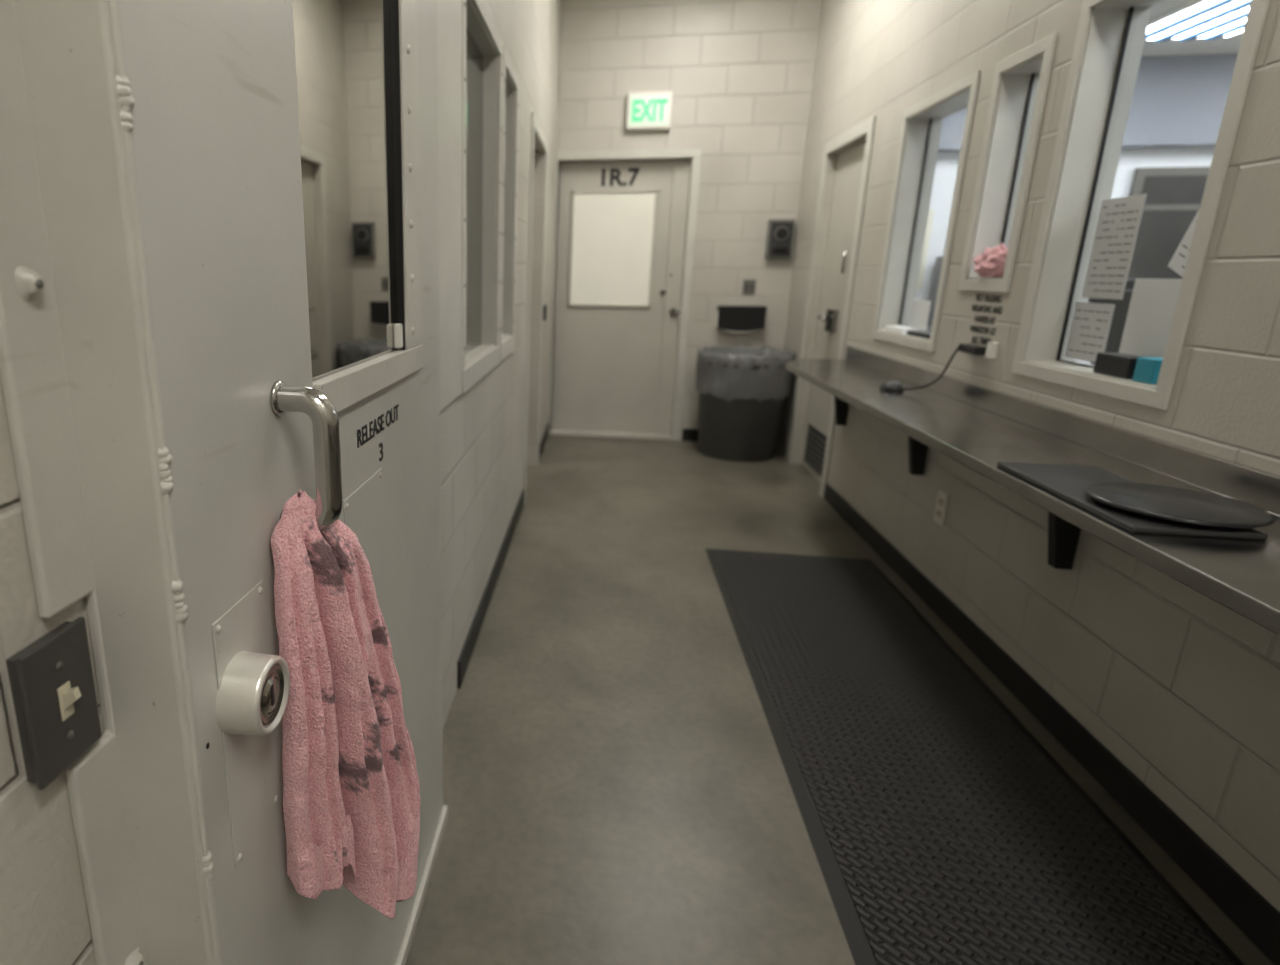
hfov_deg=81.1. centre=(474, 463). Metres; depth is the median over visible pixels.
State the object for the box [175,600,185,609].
weld
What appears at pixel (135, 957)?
bolt
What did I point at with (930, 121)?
gasket
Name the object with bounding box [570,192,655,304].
paper
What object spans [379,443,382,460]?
stencilled number
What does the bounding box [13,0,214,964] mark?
door frame
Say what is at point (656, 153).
head
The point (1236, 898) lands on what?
baseboard
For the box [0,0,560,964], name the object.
wall
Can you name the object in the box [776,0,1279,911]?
wall
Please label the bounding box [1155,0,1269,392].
window frame
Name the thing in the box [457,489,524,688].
baseboard
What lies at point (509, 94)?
liner
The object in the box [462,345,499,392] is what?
flange
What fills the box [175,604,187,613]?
weld
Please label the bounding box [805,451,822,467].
vent slat
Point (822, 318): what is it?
lever
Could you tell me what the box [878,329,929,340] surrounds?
liner
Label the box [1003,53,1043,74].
liner
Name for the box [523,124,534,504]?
door frame
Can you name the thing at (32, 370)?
door frame
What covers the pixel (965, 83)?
window frame
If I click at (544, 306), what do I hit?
box
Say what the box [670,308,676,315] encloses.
lever rose
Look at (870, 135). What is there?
door frame
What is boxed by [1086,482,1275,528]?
round tray
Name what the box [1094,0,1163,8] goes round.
liner
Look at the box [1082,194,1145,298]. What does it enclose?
paper notice
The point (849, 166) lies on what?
leaf
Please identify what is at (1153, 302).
paper notice
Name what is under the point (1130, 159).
wall
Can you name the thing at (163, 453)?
weld
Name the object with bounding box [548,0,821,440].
wall
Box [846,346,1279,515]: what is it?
backsplash
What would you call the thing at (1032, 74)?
gasket
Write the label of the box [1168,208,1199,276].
paper notice
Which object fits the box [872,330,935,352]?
flange
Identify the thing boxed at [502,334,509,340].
liner
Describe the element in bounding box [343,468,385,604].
plate
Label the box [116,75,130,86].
weld
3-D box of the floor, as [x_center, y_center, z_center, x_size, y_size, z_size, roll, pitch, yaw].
[2.849,0.866,2.133,6.200,0.100,8.800,3,15,9]
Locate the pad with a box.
[997,462,1267,539]
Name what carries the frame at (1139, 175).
attached to the wall at (1130, 159)
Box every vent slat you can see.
[804,456,821,473]
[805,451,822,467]
[806,440,824,455]
[806,445,823,461]
[807,435,824,449]
[808,429,825,444]
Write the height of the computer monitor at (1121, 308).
0.510 m
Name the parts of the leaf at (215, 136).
door pull handle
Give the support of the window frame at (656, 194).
attached to the leaf at (606, 360)
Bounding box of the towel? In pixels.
[271,490,420,918]
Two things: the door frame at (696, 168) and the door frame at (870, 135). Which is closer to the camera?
the door frame at (870, 135)
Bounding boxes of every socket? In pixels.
[936,509,941,518]
[938,497,943,506]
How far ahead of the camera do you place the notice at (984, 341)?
2.66 m
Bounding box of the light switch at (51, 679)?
[6,617,101,789]
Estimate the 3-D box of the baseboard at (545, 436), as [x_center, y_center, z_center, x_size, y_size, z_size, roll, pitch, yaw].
[0.529,-0.172,5.617,0.010,0.100,0.950,3,15,9]
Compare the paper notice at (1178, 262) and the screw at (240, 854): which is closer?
the screw at (240, 854)
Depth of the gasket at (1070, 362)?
2.29 m
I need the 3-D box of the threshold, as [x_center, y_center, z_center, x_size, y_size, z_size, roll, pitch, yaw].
[1.120,-0.246,6.046,0.982,0.030,0.145,3,15,9]
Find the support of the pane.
attached to the wall at (44, 920)
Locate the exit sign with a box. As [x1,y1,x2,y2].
[626,91,672,130]
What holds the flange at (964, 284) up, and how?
attached to the wall at (1182, 688)
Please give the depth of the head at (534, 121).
4.06 m
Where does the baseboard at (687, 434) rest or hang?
attached to the wall at (739, 74)
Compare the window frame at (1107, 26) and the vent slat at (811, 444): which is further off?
the vent slat at (811, 444)
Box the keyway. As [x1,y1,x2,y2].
[271,685,274,705]
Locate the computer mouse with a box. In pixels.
[879,344,961,391]
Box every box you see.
[543,305,546,320]
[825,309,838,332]
[1093,352,1141,378]
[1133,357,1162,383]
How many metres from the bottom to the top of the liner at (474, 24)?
0.006 m
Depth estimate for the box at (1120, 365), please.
2.01 m
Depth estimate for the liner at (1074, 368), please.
2.17 m
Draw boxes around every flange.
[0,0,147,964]
[462,0,465,369]
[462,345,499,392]
[494,54,502,345]
[499,61,505,343]
[499,335,514,361]
[510,89,518,334]
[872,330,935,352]
[873,119,907,329]
[929,83,978,342]
[958,279,1010,292]
[960,74,1001,278]
[1002,47,1054,279]
[1011,360,1170,409]
[1014,8,1092,360]
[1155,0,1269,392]
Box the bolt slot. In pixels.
[35,279,43,288]
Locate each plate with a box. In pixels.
[212,580,278,869]
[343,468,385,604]
[804,424,826,476]
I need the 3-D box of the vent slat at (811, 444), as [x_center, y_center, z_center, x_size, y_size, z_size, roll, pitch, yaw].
[2.241,-0.095,4.759,0.008,0.010,0.520,3,15,9]
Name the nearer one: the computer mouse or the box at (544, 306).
the computer mouse
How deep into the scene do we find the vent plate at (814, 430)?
4.81 m
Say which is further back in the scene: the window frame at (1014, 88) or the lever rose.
the lever rose
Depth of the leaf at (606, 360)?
5.87 m
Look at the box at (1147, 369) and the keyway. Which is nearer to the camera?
the keyway
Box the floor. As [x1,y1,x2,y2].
[405,435,1273,964]
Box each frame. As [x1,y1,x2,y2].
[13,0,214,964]
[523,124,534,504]
[537,152,547,465]
[548,160,558,434]
[670,157,701,440]
[787,154,828,463]
[819,130,874,498]
[1129,167,1209,195]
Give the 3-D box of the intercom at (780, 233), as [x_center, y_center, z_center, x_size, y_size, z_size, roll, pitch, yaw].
[2.256,-1.660,5.369,0.180,0.280,0.085,3,15,9]
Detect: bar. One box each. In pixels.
[314,344,422,412]
[1143,204,1200,210]
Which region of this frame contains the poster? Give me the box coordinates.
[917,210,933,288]
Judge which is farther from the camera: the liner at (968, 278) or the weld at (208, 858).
the liner at (968, 278)
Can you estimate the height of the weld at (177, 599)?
0.012 m
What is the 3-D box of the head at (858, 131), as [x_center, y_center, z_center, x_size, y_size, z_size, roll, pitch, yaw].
[2.202,-1.931,4.303,0.014,0.070,0.920,3,15,9]
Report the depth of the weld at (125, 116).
0.50 m
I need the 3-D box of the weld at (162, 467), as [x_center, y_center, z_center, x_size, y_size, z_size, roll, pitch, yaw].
[-0.242,0.002,0.570,0.005,0.011,0.012,3,15,9]
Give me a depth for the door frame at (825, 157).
4.92 m
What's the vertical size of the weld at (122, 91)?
0.013 m
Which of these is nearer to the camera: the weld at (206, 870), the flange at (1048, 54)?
the weld at (206, 870)
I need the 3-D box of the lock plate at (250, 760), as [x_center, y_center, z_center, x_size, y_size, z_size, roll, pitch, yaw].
[-0.228,0.261,0.734,0.002,0.267,0.100,3,15,9]
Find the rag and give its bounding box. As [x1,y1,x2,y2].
[973,243,1007,277]
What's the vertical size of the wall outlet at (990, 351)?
0.055 m
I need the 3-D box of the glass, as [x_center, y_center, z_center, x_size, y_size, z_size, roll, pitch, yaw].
[-0.173,-0.527,0.952,0.022,0.810,0.420,3,15,9]
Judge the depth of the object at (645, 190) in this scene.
5.58 m
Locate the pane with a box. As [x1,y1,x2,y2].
[466,26,482,352]
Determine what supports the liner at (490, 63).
attached to the wall at (44, 920)
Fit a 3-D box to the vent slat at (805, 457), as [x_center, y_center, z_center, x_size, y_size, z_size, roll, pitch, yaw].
[2.241,0.015,4.788,0.008,0.010,0.520,3,15,9]
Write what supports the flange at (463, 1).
attached to the wall at (44, 920)
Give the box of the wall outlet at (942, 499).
[934,490,948,525]
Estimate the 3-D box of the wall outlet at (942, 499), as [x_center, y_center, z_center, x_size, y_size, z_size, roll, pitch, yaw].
[1.872,0.176,2.924,0.010,0.130,0.080,3,15,9]
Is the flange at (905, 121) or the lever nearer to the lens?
the flange at (905, 121)
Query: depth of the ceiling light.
4.31 m
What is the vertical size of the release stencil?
0.026 m
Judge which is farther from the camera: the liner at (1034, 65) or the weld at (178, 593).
the liner at (1034, 65)
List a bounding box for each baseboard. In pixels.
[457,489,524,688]
[539,424,548,460]
[682,429,697,440]
[824,483,1279,964]
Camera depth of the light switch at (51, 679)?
0.55 m
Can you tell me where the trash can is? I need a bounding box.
[695,345,795,461]
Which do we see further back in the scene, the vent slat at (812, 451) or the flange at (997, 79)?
the vent slat at (812, 451)
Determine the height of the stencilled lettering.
0.129 m
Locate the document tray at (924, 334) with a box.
[907,330,930,338]
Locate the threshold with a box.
[550,429,670,439]
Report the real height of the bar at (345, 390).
0.045 m
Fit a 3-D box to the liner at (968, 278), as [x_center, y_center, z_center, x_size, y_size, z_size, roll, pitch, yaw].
[1.952,-0.678,2.663,0.150,0.006,0.280,3,15,9]
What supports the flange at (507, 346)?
attached to the wall at (44, 920)
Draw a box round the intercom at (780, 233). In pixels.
[765,219,794,258]
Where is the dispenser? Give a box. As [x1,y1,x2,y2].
[716,306,766,332]
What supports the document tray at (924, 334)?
on the liner at (883, 330)
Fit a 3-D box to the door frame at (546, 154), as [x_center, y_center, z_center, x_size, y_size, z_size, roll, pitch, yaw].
[0.449,-0.987,4.886,0.012,2.050,0.060,3,15,9]
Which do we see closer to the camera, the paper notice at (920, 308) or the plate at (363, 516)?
the plate at (363, 516)
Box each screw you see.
[216,625,220,633]
[238,853,241,861]
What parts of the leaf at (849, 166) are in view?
pull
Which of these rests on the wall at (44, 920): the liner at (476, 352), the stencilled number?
the liner at (476, 352)
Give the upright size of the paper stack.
0.023 m
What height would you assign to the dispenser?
0.200 m
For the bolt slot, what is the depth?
0.51 m
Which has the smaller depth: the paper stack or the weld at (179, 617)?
the weld at (179, 617)
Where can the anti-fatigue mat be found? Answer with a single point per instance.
(940, 829)
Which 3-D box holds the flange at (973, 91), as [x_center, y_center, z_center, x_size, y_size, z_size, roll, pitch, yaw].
[1.932,-0.992,2.939,0.010,0.990,0.042,3,15,9]
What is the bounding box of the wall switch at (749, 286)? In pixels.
[742,280,755,294]
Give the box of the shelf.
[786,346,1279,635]
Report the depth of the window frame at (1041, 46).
2.46 m
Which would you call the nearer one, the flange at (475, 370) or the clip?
the clip
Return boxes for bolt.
[15,266,43,302]
[125,948,143,964]
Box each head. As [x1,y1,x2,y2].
[531,112,547,153]
[556,148,701,159]
[823,115,876,155]
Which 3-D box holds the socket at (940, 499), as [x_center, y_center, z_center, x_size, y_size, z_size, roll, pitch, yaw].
[1.869,0.152,2.918,0.003,0.032,0.040,3,15,9]
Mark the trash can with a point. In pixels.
(743, 390)
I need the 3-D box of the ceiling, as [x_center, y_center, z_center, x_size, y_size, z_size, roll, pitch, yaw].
[3.912,-1.885,1.216,4.070,0.100,8.800,3,15,9]
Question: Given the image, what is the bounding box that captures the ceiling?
[1141,0,1242,56]
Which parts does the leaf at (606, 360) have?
lock stile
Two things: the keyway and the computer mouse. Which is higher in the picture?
the computer mouse
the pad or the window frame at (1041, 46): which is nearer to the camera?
the pad
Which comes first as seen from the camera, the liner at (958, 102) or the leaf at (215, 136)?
the leaf at (215, 136)
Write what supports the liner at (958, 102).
attached to the wall at (1182, 688)
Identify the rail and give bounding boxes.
[395,805,447,964]
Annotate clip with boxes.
[394,324,402,347]
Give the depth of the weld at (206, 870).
0.66 m
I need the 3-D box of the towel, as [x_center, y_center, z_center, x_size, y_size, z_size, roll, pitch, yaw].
[-0.141,0.304,0.863,0.207,0.574,0.086,-13,20,-40]
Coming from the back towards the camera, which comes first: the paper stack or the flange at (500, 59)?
the paper stack
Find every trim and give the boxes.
[390,0,421,349]
[437,0,461,410]
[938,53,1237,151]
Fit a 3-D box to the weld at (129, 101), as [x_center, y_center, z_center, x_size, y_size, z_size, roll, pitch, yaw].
[-0.240,-0.252,0.504,0.006,0.014,0.014,3,15,9]
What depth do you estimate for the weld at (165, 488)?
0.57 m
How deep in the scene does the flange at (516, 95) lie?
3.17 m
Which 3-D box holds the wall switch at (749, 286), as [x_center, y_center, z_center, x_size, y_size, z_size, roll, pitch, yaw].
[2.083,-1.343,5.518,0.090,0.110,0.020,3,15,9]
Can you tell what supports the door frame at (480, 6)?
in the wall at (44, 920)
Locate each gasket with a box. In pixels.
[899,119,931,325]
[995,73,1034,277]
[1056,7,1133,359]
[1056,359,1093,367]
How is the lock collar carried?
attached to the leaf at (215, 136)
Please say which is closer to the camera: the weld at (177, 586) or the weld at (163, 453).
the weld at (163, 453)
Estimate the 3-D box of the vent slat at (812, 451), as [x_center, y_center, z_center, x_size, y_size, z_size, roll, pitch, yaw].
[2.241,-0.058,4.769,0.008,0.010,0.520,3,15,9]
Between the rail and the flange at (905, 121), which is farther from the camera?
the flange at (905, 121)
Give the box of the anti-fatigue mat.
[705,549,1244,964]
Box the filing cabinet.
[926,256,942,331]
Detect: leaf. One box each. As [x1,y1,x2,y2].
[116,0,442,964]
[551,160,690,434]
[800,141,865,482]
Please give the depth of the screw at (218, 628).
0.66 m
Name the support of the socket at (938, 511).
attached to the wall outlet at (942, 499)
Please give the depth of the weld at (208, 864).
0.66 m
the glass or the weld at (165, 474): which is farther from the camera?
the glass
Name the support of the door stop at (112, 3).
attached to the door frame at (67, 51)
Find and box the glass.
[292,0,397,381]
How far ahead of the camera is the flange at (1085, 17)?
2.28 m
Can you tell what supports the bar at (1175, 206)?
attached to the panel
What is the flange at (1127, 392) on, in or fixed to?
attached to the wall at (1182, 688)
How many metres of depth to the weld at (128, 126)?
0.50 m
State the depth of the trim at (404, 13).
1.19 m
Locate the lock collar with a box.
[216,651,289,735]
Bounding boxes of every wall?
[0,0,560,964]
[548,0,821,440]
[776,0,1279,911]
[915,146,1214,363]
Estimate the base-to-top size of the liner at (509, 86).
0.006 m
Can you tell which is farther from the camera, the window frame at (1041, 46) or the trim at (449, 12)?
the window frame at (1041, 46)
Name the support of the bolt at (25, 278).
attached to the door frame at (32, 370)
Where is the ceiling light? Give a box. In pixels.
[1145,0,1250,41]
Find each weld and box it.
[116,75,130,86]
[117,84,131,96]
[119,96,134,108]
[120,111,132,122]
[121,106,131,112]
[121,122,133,131]
[157,447,169,458]
[159,454,172,464]
[159,463,169,471]
[160,470,170,479]
[160,482,173,494]
[161,475,172,482]
[171,579,183,593]
[174,590,182,595]
[174,593,184,603]
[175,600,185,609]
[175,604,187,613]
[175,612,187,622]
[202,850,211,864]
[203,859,211,867]
[203,862,213,875]
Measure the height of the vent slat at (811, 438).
0.010 m
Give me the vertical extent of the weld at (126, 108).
0.009 m
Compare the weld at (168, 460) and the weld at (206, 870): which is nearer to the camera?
the weld at (168, 460)
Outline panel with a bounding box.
[1127,175,1207,278]
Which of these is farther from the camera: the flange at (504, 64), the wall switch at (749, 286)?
the wall switch at (749, 286)
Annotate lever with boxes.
[817,315,826,321]
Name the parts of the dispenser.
lid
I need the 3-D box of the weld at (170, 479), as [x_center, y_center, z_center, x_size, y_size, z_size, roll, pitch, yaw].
[-0.242,0.012,0.574,0.005,0.012,0.013,3,15,9]
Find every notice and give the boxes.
[909,299,930,330]
[971,294,1001,344]
[1065,302,1114,361]
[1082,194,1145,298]
[1119,278,1181,357]
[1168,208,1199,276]
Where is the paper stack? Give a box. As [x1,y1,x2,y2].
[885,325,917,333]
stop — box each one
[109,0,219,964]
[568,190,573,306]
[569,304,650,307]
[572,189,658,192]
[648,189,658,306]
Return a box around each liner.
[466,0,497,55]
[466,344,493,364]
[481,56,497,344]
[502,90,514,333]
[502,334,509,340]
[505,72,514,89]
[878,118,942,328]
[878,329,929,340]
[909,87,970,118]
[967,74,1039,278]
[968,278,1002,279]
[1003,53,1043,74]
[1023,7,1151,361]
[1024,360,1156,389]
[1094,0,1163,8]
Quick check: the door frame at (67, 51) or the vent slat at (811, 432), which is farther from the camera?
the vent slat at (811, 432)
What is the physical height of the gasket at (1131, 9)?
1.028 m
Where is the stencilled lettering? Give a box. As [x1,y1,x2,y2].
[601,168,639,185]
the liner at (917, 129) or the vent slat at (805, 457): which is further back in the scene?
the vent slat at (805, 457)
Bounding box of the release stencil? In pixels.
[357,404,398,447]
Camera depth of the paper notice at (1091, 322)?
2.26 m
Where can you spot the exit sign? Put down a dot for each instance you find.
(645, 110)
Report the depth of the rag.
2.61 m
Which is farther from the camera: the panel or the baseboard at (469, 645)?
the panel

